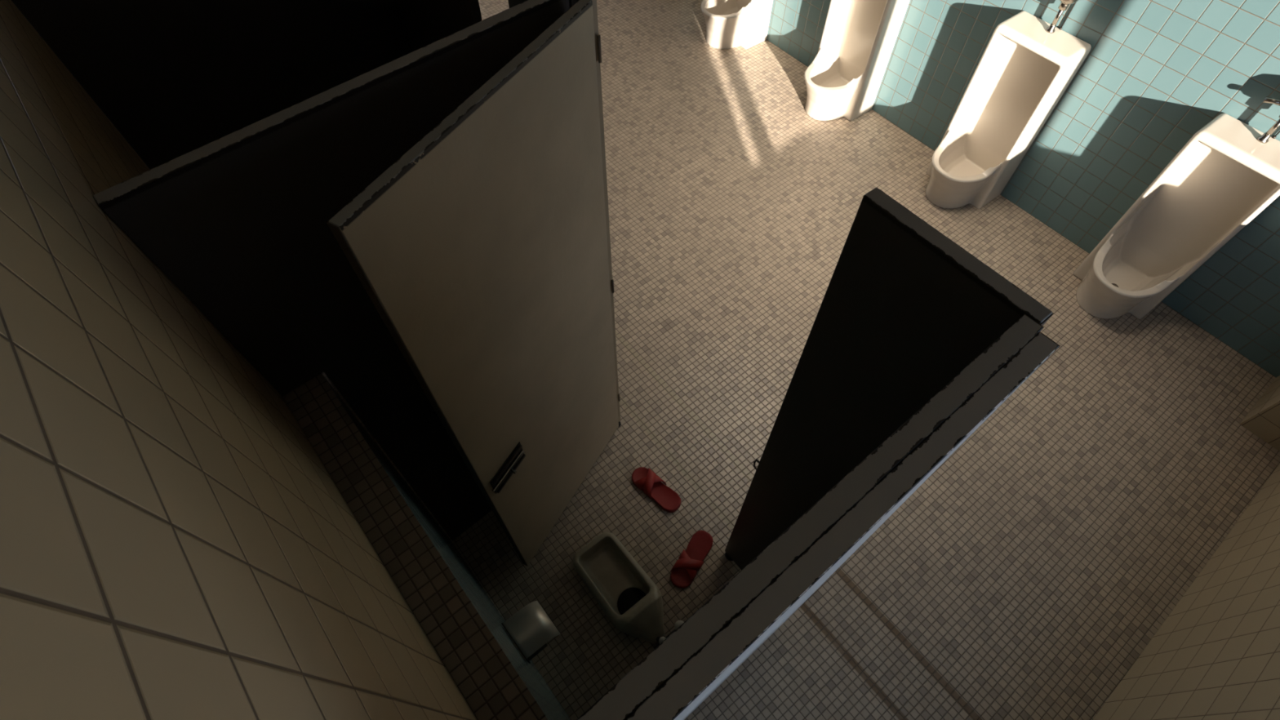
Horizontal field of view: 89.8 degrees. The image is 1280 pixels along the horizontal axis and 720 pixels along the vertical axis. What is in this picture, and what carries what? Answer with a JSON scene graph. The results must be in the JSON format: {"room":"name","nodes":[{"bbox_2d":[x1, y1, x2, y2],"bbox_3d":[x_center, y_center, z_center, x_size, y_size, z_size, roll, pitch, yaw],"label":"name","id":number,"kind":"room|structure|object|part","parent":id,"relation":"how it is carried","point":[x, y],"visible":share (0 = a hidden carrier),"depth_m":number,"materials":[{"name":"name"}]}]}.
{"room":"public restroom","nodes":[
{"label":"public restroom","id":0,"kind":"room"},
{"bbox_2d":[0,0,476,719],"bbox_3d":[-1.948,-1.009,2.090,0.120,3.150,7.480,-35,64,-20],"label":"wall","id":1,"kind":"structure","parent":0,"point":[175,544],"depth_m":0.61,"materials":[{"name":"beige tile"}]},
{"bbox_2d":[282,372,571,719],"bbox_3d":[-0.172,1.124,1.763,0.101,1.418,2.170,-35,64,-20],"label":"wall ledge","id":2,"kind":"object","parent":1,"relation":"attached to","point":[537,686],"visible":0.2,"depth_m":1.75,"materials":[{"name":"teal tile"}]},
{"bbox_2d":[501,600,560,663],"bbox_3d":[-0.341,0.853,2.031,0.126,0.076,0.136,-35,64,-20],"label":"toilet paper holder","id":3,"kind":"object","parent":2,"relation":"attached to","point":[530,628],"visible":1,"depth_m":2.00,"materials":[{"name":"metal"}]},
{"bbox_3d":[-0.388,0.886,2.010,0.004,0.076,0.136,-35,64,-20],"label":"plate","id":4,"kind":"part","parent":3,"relation":"part of","materials":[{"name":"metal"}]},
{"bbox_3d":[-0.321,0.909,2.005,0.071,0.060,0.004,-35,64,-20],"label":"arm","id":5,"kind":"part","parent":3,"relation":"part of","materials":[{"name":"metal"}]},
{"bbox_2d":[321,0,1279,719],"bbox_3d":[-0.211,-1.085,4.074,5.087,0.120,8.080,-34,64,-19],"label":"floor","id":6,"kind":"structure","parent":0,"point":[1026,576],"depth_m":3.05,"materials":[{"name":"tile"}]},
{"bbox_2d":[11,0,413,373],"bbox_3d":[-1.247,-0.737,2.563,0.988,2.060,0.040,-37,65,-21],"label":"wall","id":7,"kind":"structure","parent":6,"relation":"on","point":[175,78],"depth_m":2.04,"materials":[{"name":"black rubber"}]},
{"bbox_2d":[93,0,569,541],"bbox_3d":[-0.523,0.022,2.081,0.961,2.060,0.040,-37,65,-21],"label":"wall","id":8,"kind":"structure","parent":6,"relation":"on","point":[237,221],"depth_m":1.31,"materials":[{"name":"black rubber"}]},
{"bbox_2d":[507,0,579,8],"bbox_3d":[-0.240,-0.363,2.326,0.052,2.060,0.331,-34,64,-19],"label":"panel","id":9,"kind":"object","parent":6,"relation":"on","point":[512,3],"visible":0.02,"depth_m":1.59,"materials":[{"name":"black rubber"}]},
{"bbox_2d":[591,0,621,426],"bbox_3d":[-0.113,-0.245,2.251,0.027,2.060,0.048,-35,64,-20],"label":"post","id":10,"kind":"object","parent":6,"relation":"on","point":[594,2],"visible":0.33,"depth_m":1.80,"materials":[{"name":"grey metal"}]},
{"bbox_2d":[326,0,620,565],"bbox_3d":[-0.277,0.047,2.036,0.060,2.010,0.780,26,61,15],"label":"door","id":11,"kind":"structure","parent":10,"relation":"attached to","point":[482,251],"depth_m":1.51,"materials":[{"name":"metal"}]},
{"bbox_3d":[-0.416,0.344,2.040,0.013,0.095,0.158,26,61,15],"label":"latch plate","id":12,"kind":"part","parent":11,"relation":"part of","materials":[{"name":"black metal"}]},
{"bbox_2d":[573,531,684,648],"bbox_3d":[-0.005,1.004,2.611,0.237,0.135,0.670,-34,64,-19],"label":"toilet","id":13,"kind":"object","parent":6,"relation":"on","point":[630,599],"visible":0.98,"depth_m":2.67,"materials":[{"name":"ceramic"}]},
{"bbox_2d":[631,466,680,512],"bbox_3d":[0.073,0.577,2.911,0.266,0.065,0.100,38,65,21],"label":"slipper","id":14,"kind":"object","parent":6,"relation":"on","point":[645,479],"visible":1,"depth_m":2.90,"materials":[{"name":"red rubber"}]},
{"bbox_2d":[670,530,713,588],"bbox_3d":[0.222,0.844,2.742,0.100,0.065,0.266,29,62,17],"label":"slipper","id":15,"kind":"object","parent":6,"relation":"on","point":[683,572],"visible":1,"depth_m":2.73,"materials":[{"name":"red rubber"}]},
{"bbox_2d":[700,0,773,48],"bbox_3d":[0.649,-2.690,4.446,0.458,0.970,0.410,-33,63,-19],"label":"urinal","id":16,"kind":"object","parent":6,"relation":"on","point":[730,24],"visible":1,"depth_m":4.67,"materials":[{"name":"white ceramic"}]},
{"bbox_2d":[576,313,1060,719],"bbox_3d":[0.201,0.763,1.612,0.960,2.060,0.063,-35,64,-20],"label":"wall","id":17,"kind":"structure","parent":6,"relation":"on","point":[670,682],"depth_m":0.75,"materials":[{"name":"black rubber"}]},
{"bbox_2d":[804,0,910,120],"bbox_3d":[1.282,-1.992,4.003,0.458,0.970,0.410,-33,63,-19],"label":"urinal","id":18,"kind":"object","parent":6,"relation":"on","point":[844,78],"visible":1,"depth_m":4.15,"materials":[{"name":"white ceramic"}]},
{"bbox_2d":[724,186,1053,569],"bbox_3d":[0.469,0.373,1.859,0.052,2.060,0.359,-34,64,-19],"label":"door","id":19,"kind":"structure","parent":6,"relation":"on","point":[904,308],"depth_m":1.21,"materials":[{"name":"black rubber"}]},
{"bbox_2d":[925,10,1091,208],"bbox_3d":[1.912,-1.296,3.562,0.458,0.970,0.410,-33,63,-19],"label":"urinal","id":20,"kind":"object","parent":6,"relation":"on","point":[1024,70],"visible":1,"depth_m":3.58,"materials":[{"name":"white ceramic"}]},
{"bbox_2d":[1045,0,1078,33],"bbox_3d":[2.035,-1.742,3.104,0.106,0.280,0.151,-33,63,-19],"label":"valve","id":21,"kind":"object","parent":20,"relation":"on","point":[1064,4],"visible":1,"depth_m":3.13,"materials":[{"name":"metal"}]},
{"bbox_2d":[1073,113,1279,319],"bbox_3d":[2.544,-0.600,3.121,0.458,0.970,0.410,-33,63,-19],"label":"urinal","id":22,"kind":"object","parent":6,"relation":"on","point":[1223,177],"visible":1,"depth_m":3.15,"materials":[{"name":"white ceramic"}]},
{"bbox_2d":[1257,96,1279,143],"bbox_3d":[2.666,-1.045,2.663,0.106,0.280,0.151,-33,63,-19],"label":"valve","id":23,"kind":"object","parent":22,"relation":"on","point":[1264,138],"visible":1,"depth_m":2.71,"materials":[{"name":"metal"}]},
{"bbox_3d":[2.630,-1.073,2.666,0.068,0.035,0.026,37,65,21],"label":"lever","id":24,"kind":"part","parent":23,"relation":"part of","materials":[{"name":"silver metal"}]},
{"bbox_3d":[-0.855,-1.004,2.732,0.027,2.060,0.094,-35,64,-20],"label":"post","id":25,"kind":"object","parent":6,"relation":"on","visible":0},
{"bbox_2d":[398,0,482,51],"bbox_3d":[-0.647,-0.712,2.517,0.060,2.010,0.780,-29,62,-17],"label":"door","id":26,"kind":"structure","parent":25,"relation":"attached to","point":[427,22],"depth_m":1.95,"materials":[{"name":"metal"}]},
{"bbox_2d":[766,0,1279,377],"bbox_3d":[1.222,-3.068,3.394,0.152,3.150,7.950,-33,63,-19],"label":"wall","id":27,"kind":"structure","parent":0,"point":[1153,73],"depth_m":3.25,"materials":[{"name":"teal tile"}]},
{"bbox_2d":[1093,463,1279,719],"bbox_3d":[2.031,0.350,1.228,4.207,3.150,0.070,-35,64,-20],"label":"wall","id":28,"kind":"structure","parent":0,"point":[1215,655],"depth_m":2.27,"materials":[{"name":"beige tile"}]},
{"bbox_2d":[1239,375,1279,451],"bbox_3d":[3.162,-0.593,1.826,0.482,3.150,0.213,-35,64,-20],"label":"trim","id":29,"kind":"structure","parent":28,"relation":"attached to","point":[1263,420],"depth_m":3.04,"materials":[{"name":"beige tile"}]}
]}

